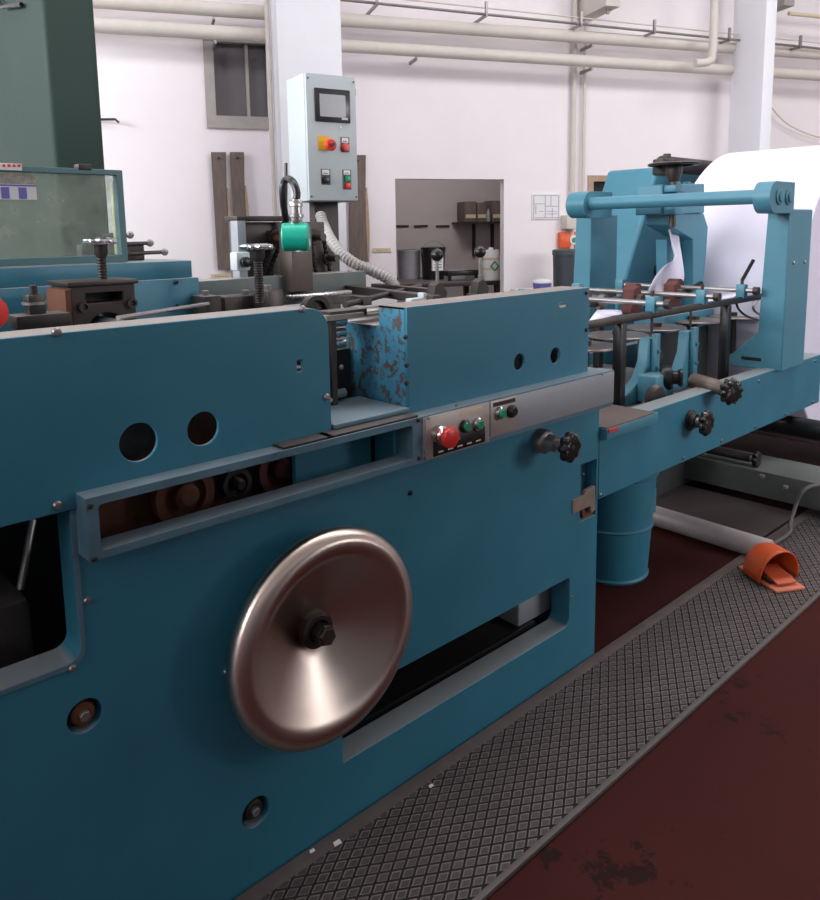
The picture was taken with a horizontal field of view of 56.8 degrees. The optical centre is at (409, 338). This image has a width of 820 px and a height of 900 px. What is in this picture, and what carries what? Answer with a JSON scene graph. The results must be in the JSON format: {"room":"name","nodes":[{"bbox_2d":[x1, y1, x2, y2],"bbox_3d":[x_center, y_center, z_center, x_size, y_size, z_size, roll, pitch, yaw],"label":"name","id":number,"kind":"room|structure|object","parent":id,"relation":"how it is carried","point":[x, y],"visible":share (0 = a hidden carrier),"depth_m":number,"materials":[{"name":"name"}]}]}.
{"room":"print shop","nodes":[
{"label":"print shop","id":0,"kind":"room"},
{"bbox_2d":[264,0,346,307],"bbox_3d":[-1.041,-2.467,7.391,0.596,6.000,0.820,-3,9,-18],"label":"column","id":1,"kind":"structure","parent":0,"point":[305,35],"depth_m":6.98,"materials":[{"name":"white paint"}]},
{"bbox_2d":[264,0,276,221],"bbox_3d":[-1.339,-2.430,7.235,0.043,5.980,0.044,-8,11,-42],"label":"conduit","id":2,"kind":"object","parent":1,"relation":"attached to","point":[266,2],"visible":0.48,"depth_m":7.25,"materials":[{"name":"white metal"}]},
{"bbox_2d":[395,179,499,302],"bbox_3d":[-0.126,-1.403,10.772,3.589,2.900,0.150,-3,9,-18],"label":"doorway","id":3,"kind":"structure","parent":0,"point":[431,203],"depth_m":10.85,"materials":[{"name":"grey paint"}]},
{"bbox_2d":[452,221,499,256],"bbox_3d":[1.384,-1.443,10.941,1.500,0.500,0.450,-3,9,-18],"label":"wall shelf","id":4,"kind":"object","parent":3,"relation":"attached to","point":[492,223],"visible":0.69,"depth_m":10.98,"materials":[{"name":"metal"}]},
{"bbox_2d":[457,202,475,221],"bbox_3d":[0.798,-1.788,10.670,0.166,0.277,0.310,-3,9,-18],"label":"carton","id":5,"kind":"object","parent":4,"relation":"on","point":[466,211],"visible":0.97,"depth_m":10.54,"materials":[{"name":"brown cardboard"}]},
{"bbox_2d":[476,203,485,221],"bbox_3d":[0.957,-1.790,10.722,0.138,0.262,0.310,-3,9,-18],"label":"carton","id":6,"kind":"object","parent":4,"relation":"on","point":[480,207],"visible":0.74,"depth_m":10.58,"materials":[{"name":"brown cardboard"}]},
{"bbox_2d":[486,208,489,221],"bbox_3d":[1.095,-1.735,10.610,0.056,0.180,0.056,-8,11,-42],"label":"bottle","id":7,"kind":"object","parent":4,"relation":"on","point":[488,211],"visible":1,"depth_m":10.59,"materials":[{"name":"grey plastic"}]},
{"bbox_2d":[484,201,499,220],"bbox_3d":[1.198,-1.818,10.796,0.186,0.289,0.310,-3,9,-18],"label":"carton","id":8,"kind":"object","parent":4,"relation":"on","point":[494,206],"visible":0.53,"depth_m":10.65,"materials":[{"name":"brown cardboard"}]},
{"bbox_2d":[93,0,819,306],"bbox_3d":[0.833,-2.648,8.444,19.000,6.000,0.100,-3,9,-18],"label":"wall","id":9,"kind":"structure","parent":0,"point":[509,123],"depth_m":8.31,"materials":[{"name":"white paint"}]},
{"bbox_2d":[101,118,118,122],"bbox_3d":[-2.874,-2.065,7.179,0.244,0.050,0.030,-2,8,-5],"label":"wall hook","id":10,"kind":"object","parent":9,"relation":"attached to","point":[102,119],"visible":0.79,"depth_m":7.17,"materials":[{"name":"metal"}]},
{"bbox_2d":[93,0,264,24],"bbox_3d":[-4.721,-2.934,6.338,7.191,0.171,0.317,-3,9,-18],"label":"pipe","id":11,"kind":"object","parent":9,"relation":"attached to","point":[214,9],"visible":0.66,"depth_m":7.04,"materials":[{"name":"white metal"}]},
{"bbox_2d":[211,152,230,269],"bbox_3d":[-1.886,-1.282,7.641,0.173,1.174,0.042,-3,9,-18],"label":"board","id":12,"kind":"object","parent":9,"relation":"attached to","point":[222,208],"visible":0.81,"depth_m":7.62,"materials":[{"name":"brown wood"}]},
{"bbox_2d":[211,273,230,277],"bbox_3d":[-1.934,-0.645,7.759,0.200,0.044,0.017,-3,9,-18],"label":"wall label","id":13,"kind":"object","parent":9,"relation":"attached to","point":[212,275],"visible":0.89,"depth_m":7.75,"materials":[{"name":"beige paper"}]},
{"bbox_2d":[203,40,268,129],"bbox_3d":[-1.561,-2.574,7.649,0.990,0.898,0.115,-3,9,-18],"label":"window","id":14,"kind":"structure","parent":9,"relation":"in","point":[234,72],"depth_m":7.62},
{"bbox_2d":[230,152,249,221],"bbox_3d":[-1.715,-1.332,7.689,0.164,1.100,0.042,-3,9,-18],"label":"board","id":15,"kind":"object","parent":9,"relation":"attached to","point":[239,191],"visible":0.64,"depth_m":7.65,"materials":[{"name":"brown wood"}]},
{"bbox_2d":[349,155,369,261],"bbox_3d":[-0.545,-1.381,8.064,0.226,1.124,0.042,-3,9,-18],"label":"board","id":16,"kind":"object","parent":9,"relation":"attached to","point":[359,229],"visible":0.73,"depth_m":8.07,"materials":[{"name":"brown wood"}]},
{"bbox_2d":[373,248,390,251],"bbox_3d":[-0.305,-0.968,8.245,0.200,0.044,0.017,-3,9,-18],"label":"wall label","id":17,"kind":"object","parent":9,"relation":"attached to","point":[374,249],"visible":1,"depth_m":8.24,"materials":[{"name":"beige paper"}]},
{"bbox_2d":[531,194,560,218],"bbox_3d":[1.575,-1.533,8.780,0.365,0.287,0.017,-3,9,-18],"label":"sheet","id":18,"kind":"object","parent":9,"relation":"attached to","point":[544,206],"visible":1,"depth_m":8.77,"materials":[{"name":"white paper"}]},
{"bbox_2d":[558,232,575,247],"bbox_3d":[1.899,-1.162,8.896,0.340,0.190,0.095,-3,9,-18],"label":"wall box","id":19,"kind":"object","parent":9,"relation":"attached to","point":[565,239],"visible":0.59,"depth_m":8.85,"materials":[{"name":"orange plastic"}]},
{"bbox_2d":[561,215,575,228],"bbox_3d":[1.847,-1.360,8.822,0.133,0.161,0.150,-3,9,-18],"label":"switch box","id":20,"kind":"object","parent":9,"relation":"attached to","point":[567,222],"visible":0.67,"depth_m":8.76,"materials":[{"name":"beige paint"}]},
{"bbox_2d":[569,0,577,248],"bbox_3d":[1.875,-2.548,8.692,0.056,3.100,0.056,-8,11,-42],"label":"conduit","id":21,"kind":"object","parent":9,"relation":"attached to","point":[575,2],"visible":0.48,"depth_m":8.67,"materials":[{"name":"white metal"}]},
{"bbox_2d":[340,0,819,50],"bbox_3d":[4.529,-3.565,9.205,11.201,0.346,0.500,-3,9,-18],"label":"pipe","id":22,"kind":"object","parent":9,"relation":"attached to","point":[376,3],"visible":0.7,"depth_m":8.11,"materials":[{"name":"grey metal"}]},
{"bbox_2d":[341,13,819,59],"bbox_3d":[4.457,-3.481,9.259,11.314,0.164,0.315,-3,9,-18],"label":"pipe","id":23,"kind":"object","parent":9,"relation":"attached to","point":[351,20],"visible":0.88,"depth_m":8.16,"materials":[{"name":"white metal"}]},
{"bbox_2d":[341,39,819,80],"bbox_3d":[4.460,-3.233,9.297,11.314,0.161,0.311,-3,9,-18],"label":"pipe","id":24,"kind":"object","parent":9,"relation":"attached to","point":[347,46],"visible":0.91,"depth_m":8.20,"materials":[{"name":"white metal"}]},
{"bbox_2d":[581,20,586,191],"bbox_3d":[2.005,-2.555,8.733,0.036,3.100,0.036,-8,11,-42],"label":"conduit","id":25,"kind":"object","parent":9,"relation":"attached to","point":[585,21],"visible":0.48,"depth_m":8.73,"materials":[{"name":"white metal"}]},
{"bbox_2d":[588,175,606,191],"bbox_3d":[2.334,-1.498,9.082,0.530,0.896,0.115,-3,9,-18],"label":"window","id":26,"kind":"structure","parent":9,"relation":"in","point":[595,182],"depth_m":8.94,"materials":[{"name":"brown wood"}]},
{"bbox_2d":[578,0,619,20],"bbox_3d":[2.067,-3.823,8.301,0.180,0.600,0.580,-3,9,-18],"label":"box","id":27,"kind":"object","parent":9,"relation":"attached to","point":[594,9],"visible":1,"depth_m":8.28,"materials":[{"name":"beige paint"}]},
{"bbox_2d":[777,0,794,11],"bbox_3d":[4.359,-4.160,9.055,0.150,0.470,0.480,-3,9,-18],"label":"junction box","id":28,"kind":"object","parent":9,"relation":"attached to","point":[781,4],"visible":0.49,"depth_m":8.88,"materials":[{"name":"white plastic"}]},
{"bbox_2d":[772,108,819,137],"bbox_3d":[4.912,-2.738,9.604,0.908,0.395,0.016,-3,9,-18],"label":"cable","id":29,"kind":"object","parent":9,"relation":"attached to","point":[772,108],"visible":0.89,"depth_m":9.58,"materials":[{"name":"white plastic"}]},
{"bbox_2d":[787,11,819,18],"bbox_3d":[7.197,-4.010,9.875,5.666,0.093,0.044,-3,9,-18],"label":"pipe","id":30,"kind":"object","parent":9,"relation":"attached to","point":[789,13],"visible":1,"depth_m":9.07,"materials":[{"name":"beige metal"}]},
{"bbox_2d":[487,433,819,899],"bbox_3d":[2.386,1.015,4.263,19.400,0.100,16.700,-3,9,-18],"label":"floor","id":31,"kind":"structure","parent":0,"point":[726,806],"depth_m":2.17,"materials":[{"name":"red paint"}]},
{"bbox_2d":[0,0,108,258],"bbox_3d":[-2.501,-1.260,4.785,0.338,4.400,2.240,-8,11,-42],"label":"machine","id":32,"kind":"object","parent":31,"relation":"on","point":[50,114],"visible":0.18,"depth_m":4.04,"materials":[{"name":"paint"}]},
{"bbox_2d":[0,163,613,899],"bbox_3d":[-0.681,0.390,2.070,2.896,1.856,1.157,-8,11,-42],"label":"machine","id":33,"kind":"object","parent":31,"relation":"on","point":[266,564],"depth_m":1.83,"materials":[{"name":"teal paint"}]},
{"bbox_2d":[0,184,35,198],"bbox_3d":[-1.008,-0.377,1.943,0.096,0.036,0.001,-8,11,-42],"label":"print","id":34,"kind":"object","parent":33,"relation":"attached to","point":[7,191],"depth_m":1.94},
{"bbox_2d":[0,172,35,184],"bbox_3d":[-1.008,-0.410,1.938,0.096,0.028,0.001,-8,11,-42],"label":"print","id":35,"kind":"object","parent":33,"relation":"on","point":[6,178],"depth_m":1.94},
{"bbox_2d":[21,301,47,305],"bbox_3d":[-0.827,-0.079,1.671,0.051,0.006,0.051,-8,11,-42],"label":"washer","id":36,"kind":"object","parent":33,"relation":"in","point":[25,303],"depth_m":1.65,"materials":[{"name":"silver metal"}]},
{"bbox_2d":[230,252,251,270],"bbox_3d":[-0.593,-0.274,2.673,0.055,0.065,0.074,-8,11,-42],"label":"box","id":37,"kind":"object","parent":33,"relation":"attached to","point":[239,261],"depth_m":2.66,"materials":[{"name":"white plastic"}]},
{"bbox_2d":[315,211,399,284],"bbox_3d":[-0.249,-0.370,3.164,0.454,0.334,0.126,6,10,38],"label":"flexible hose","id":38,"kind":"object","parent":33,"relation":"attached to","point":[333,243],"visible":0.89,"depth_m":3.10,"materials":[{"name":"white plastic"}]},
{"bbox_2d":[490,395,517,435],"bbox_3d":[0.284,0.228,2.241,0.120,0.104,0.022,-8,11,-42],"label":"switch plate","id":39,"kind":"object","parent":33,"relation":"attached to","point":[504,408],"depth_m":2.25,"materials":[{"name":"metal"}]},
{"bbox_2d":[286,72,357,308],"bbox_3d":[-0.367,-0.028,3.500,0.244,2.266,0.292,-6,10,-30],"label":"control panel","id":40,"kind":"object","parent":31,"relation":"on","point":[321,108],"visible":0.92,"depth_m":3.31,"materials":[{"name":"grey paint"}]},
{"bbox_2d":[323,176,329,182],"bbox_3d":[-0.363,-0.693,3.301,0.029,0.030,0.011,-6,10,-30],"label":"switch","id":41,"kind":"object","parent":40,"relation":"attached to","point":[326,179],"depth_m":3.30,"materials":[{"name":"black plastic"}]},
{"bbox_2d":[397,275,499,295],"bbox_3d":[0.151,-0.248,9.459,1.789,0.980,1.200,-3,9,-18],"label":"bench","id":42,"kind":"object","parent":31,"relation":"on","point":[466,282],"visible":0.23,"depth_m":9.07,"materials":[{"name":"metal"}]},
{"bbox_2d":[397,249,420,278],"bbox_3d":[-0.010,-0.950,9.627,0.310,0.367,0.310,-8,11,-42],"label":"bucket","id":43,"kind":"object","parent":42,"relation":"on","point":[409,260],"visible":0.96,"depth_m":9.51,"materials":[{"name":"grey metal"}]},
{"bbox_2d":[420,241,445,279],"bbox_3d":[0.295,-0.985,9.445,0.315,0.479,0.335,-8,11,-42],"label":"bucket","id":44,"kind":"object","parent":42,"relation":"on","point":[428,265],"visible":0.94,"depth_m":9.35,"materials":[{"name":"black plastic"}]},
{"bbox_2d":[448,269,465,278],"bbox_3d":[0.587,-0.809,9.470,0.227,0.115,0.227,-8,11,-42],"label":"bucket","id":45,"kind":"object","parent":42,"relation":"on","point":[452,277],"visible":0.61,"depth_m":9.40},
{"bbox_2d":[444,270,478,280],"bbox_3d":[0.641,-0.771,9.185,0.440,0.120,0.120,-3,9,-18],"label":"bar","id":46,"kind":"object","parent":42,"relation":"on","point":[475,273],"visible":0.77,"depth_m":9.13,"materials":[{"name":"black metal"}]},
{"bbox_2d":[482,247,499,279],"bbox_3d":[0.985,-0.908,9.152,0.213,0.390,0.233,-8,11,-42],"label":"can","id":47,"kind":"object","parent":42,"relation":"on","point":[490,261],"visible":0.94,"depth_m":9.07,"materials":[{"name":"white plastic"}]},
{"bbox_2d":[511,288,532,290],"bbox_3d":[1.375,-0.051,8.050,0.470,0.956,0.460,-3,9,-18],"label":"base cabinet","id":48,"kind":"object","parent":31,"relation":"on","point":[514,289],"visible":0.1,"depth_m":8.10,"materials":[{"name":"white"}]},
{"bbox_2d":[532,279,551,288],"bbox_3d":[1.388,-0.576,7.960,0.207,0.110,0.207,-8,11,-42],"label":"tub","id":49,"kind":"object","parent":48,"relation":"on","point":[538,283],"visible":0.9,"depth_m":7.88,"materials":[{"name":"plastic"}]},
{"bbox_2d":[233,508,819,899],"bbox_3d":[0.621,1.238,2.501,5.200,0.016,0.413,-8,11,-42],"label":"floor mat","id":50,"kind":"object","parent":31,"relation":"on","point":[497,799],"visible":0.88,"depth_m":2.29,"materials":[{"name":"rubber"}]},
{"bbox_2d":[333,839,341,846],"bbox_3d":[-0.191,1.317,1.983,0.022,0.002,0.015,-7,10,-36],"label":"paper scrap","id":51,"kind":"object","parent":50,"relation":"on","point":[337,842],"visible":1,"depth_m":1.98,"materials":[{"name":"white paper"}]},
{"bbox_2d":[738,483,819,592],"bbox_3d":[1.846,0.925,3.719,0.288,0.221,1.045,5,10,35],"label":"foot pedal","id":52,"kind":"object","parent":50,"relation":"on","point":[768,564],"visible":1,"depth_m":3.39,"materials":[{"name":"paint"}]},
{"bbox_2d":[743,542,798,582],"bbox_3d":[1.623,0.994,3.437,0.200,0.145,0.190,-3,8,-13],"label":"hood","id":53,"kind":"object","parent":52,"relation":"attached to","point":[766,562],"depth_m":3.39,"materials":[{"name":"orange paint"}]},
{"bbox_2d":[552,249,574,286],"bbox_3d":[1.766,-0.322,8.490,0.364,1.357,0.364,-8,11,-42],"label":"waste bin","id":54,"kind":"object","parent":31,"relation":"on","point":[563,259],"visible":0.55,"depth_m":8.28,"materials":[{"name":"grey plastic"}]},
{"bbox_2d":[596,473,658,585],"bbox_3d":[0.937,0.838,3.543,0.419,0.500,0.419,-8,11,-42],"label":"drum","id":55,"kind":"object","parent":31,"relation":"on","point":[625,521],"visible":0.48,"depth_m":3.38,"materials":[{"name":"teal paint"}]},
{"bbox_2d":[518,181,819,498],"bbox_3d":[1.143,0.118,3.981,2.396,1.794,1.475,-8,11,-42],"label":"frame","id":56,"kind":"object","parent":31,"relation":"on","point":[657,420],"visible":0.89,"depth_m":3.67,"materials":[{"name":"teal paint"}]},
{"bbox_2d":[590,310,621,319],"bbox_3d":[0.889,-0.105,3.403,0.116,0.041,0.844,2,9,17],"label":"paper sheet","id":57,"kind":"object","parent":56,"relation":"on","point":[598,314],"visible":0.79,"depth_m":3.41,"materials":[{"name":"white paper"}]},
{"bbox_2d":[601,411,657,439],"bbox_3d":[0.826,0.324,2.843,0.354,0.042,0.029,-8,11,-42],"label":"tray","id":58,"kind":"object","parent":56,"relation":"on","point":[611,430],"depth_m":2.82,"materials":[{"name":"teal paint"}]},
{"bbox_2d":[645,229,683,295],"bbox_3d":[1.362,-0.430,4.059,0.117,0.379,0.825,4,9,28],"label":"paper web","id":59,"kind":"object","parent":56,"relation":"hanging from","point":[674,269],"visible":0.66,"depth_m":4.26},
{"bbox_2d":[708,292,735,300],"bbox_3d":[1.664,-0.218,4.063,1.084,0.030,0.210,-8,11,-42],"label":"paper sheet","id":60,"kind":"object","parent":56,"relation":"on","point":[730,295],"visible":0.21,"depth_m":4.11,"materials":[{"name":"white paper"}]},
{"bbox_2d":[776,188,782,204],"bbox_3d":[1.709,-0.658,3.503,0.076,0.076,0.008,-8,11,-42],"label":"washer","id":61,"kind":"object","parent":56,"relation":"in","point":[779,191],"depth_m":3.49,"materials":[{"name":"teal paint"}]},
{"bbox_2d":[785,189,791,204],"bbox_3d":[1.786,-0.669,3.574,0.076,0.076,0.008,-8,11,-42],"label":"washer","id":62,"kind":"object","parent":56,"relation":"in","point":[788,192],"depth_m":3.56,"materials":[{"name":"teal paint"}]},
{"bbox_2d":[602,153,819,537],"bbox_3d":[2.369,-0.158,4.820,2.579,2.064,2.580,-8,11,-42],"label":"machine","id":63,"kind":"object","parent":31,"relation":"on","point":[644,247],"visible":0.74,"depth_m":4.43,"materials":[{"name":"paint"}]},
{"bbox_2d":[695,145,819,444],"bbox_3d":[2.659,-0.311,5.298,2.000,2.000,1.030,-8,11,-42],"label":"paper roll","id":64,"kind":"object","parent":63,"relation":"hanging from","point":[736,234],"visible":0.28,"depth_m":4.65,"materials":[{"name":"paper"}]},
{"bbox_2d":[653,506,773,554],"bbox_3d":[1.232,0.939,4.190,0.106,0.106,1.503,-8,11,-40],"label":"tube","id":65,"kind":"object","parent":31,"relation":"on","point":[716,534],"visible":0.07,"depth_m":3.82,"materials":[{"name":"grey metal"}]},
{"bbox_2d":[728,0,776,153],"bbox_3d":[3.963,-2.750,8.826,0.147,6.000,0.520,-3,9,-18],"label":"column","id":66,"kind":"structure","parent":0,"point":[751,92],"depth_m":8.67,"materials":[{"name":"white paint"}]},
{"bbox_3d":[2.794,-4.857,1.852,23.261,0.200,20.371,-8,11,-42],"label":"ceiling","id":67,"kind":"structure","parent":0,"visible":0},
{"bbox_2d":[693,0,718,67],"bbox_3d":[3.285,-4.343,8.306,0.267,2.639,0.090,-3,8,-12],"label":"pipe","id":68,"kind":"object","parent":67,"relation":"attached to","point":[714,4],"visible":1,"depth_m":8.43,"materials":[{"name":"white metal"}]},
{"bbox_3d":[-6.324,-1.245,-0.514,5.764,6.000,12.101,-8,11,-42],"label":"wall","id":69,"kind":"structure","parent":0,"visible":0},
{"bbox_2d":[94,17,265,49],"bbox_3d":[-4.718,-2.724,6.369,7.191,0.171,0.317,-3,9,-18],"label":"pipe","id":70,"kind":"object","parent":69,"relation":"attached to","point":[101,25],"visible":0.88,"depth_m":7.04,"materials":[{"name":"white metal"}]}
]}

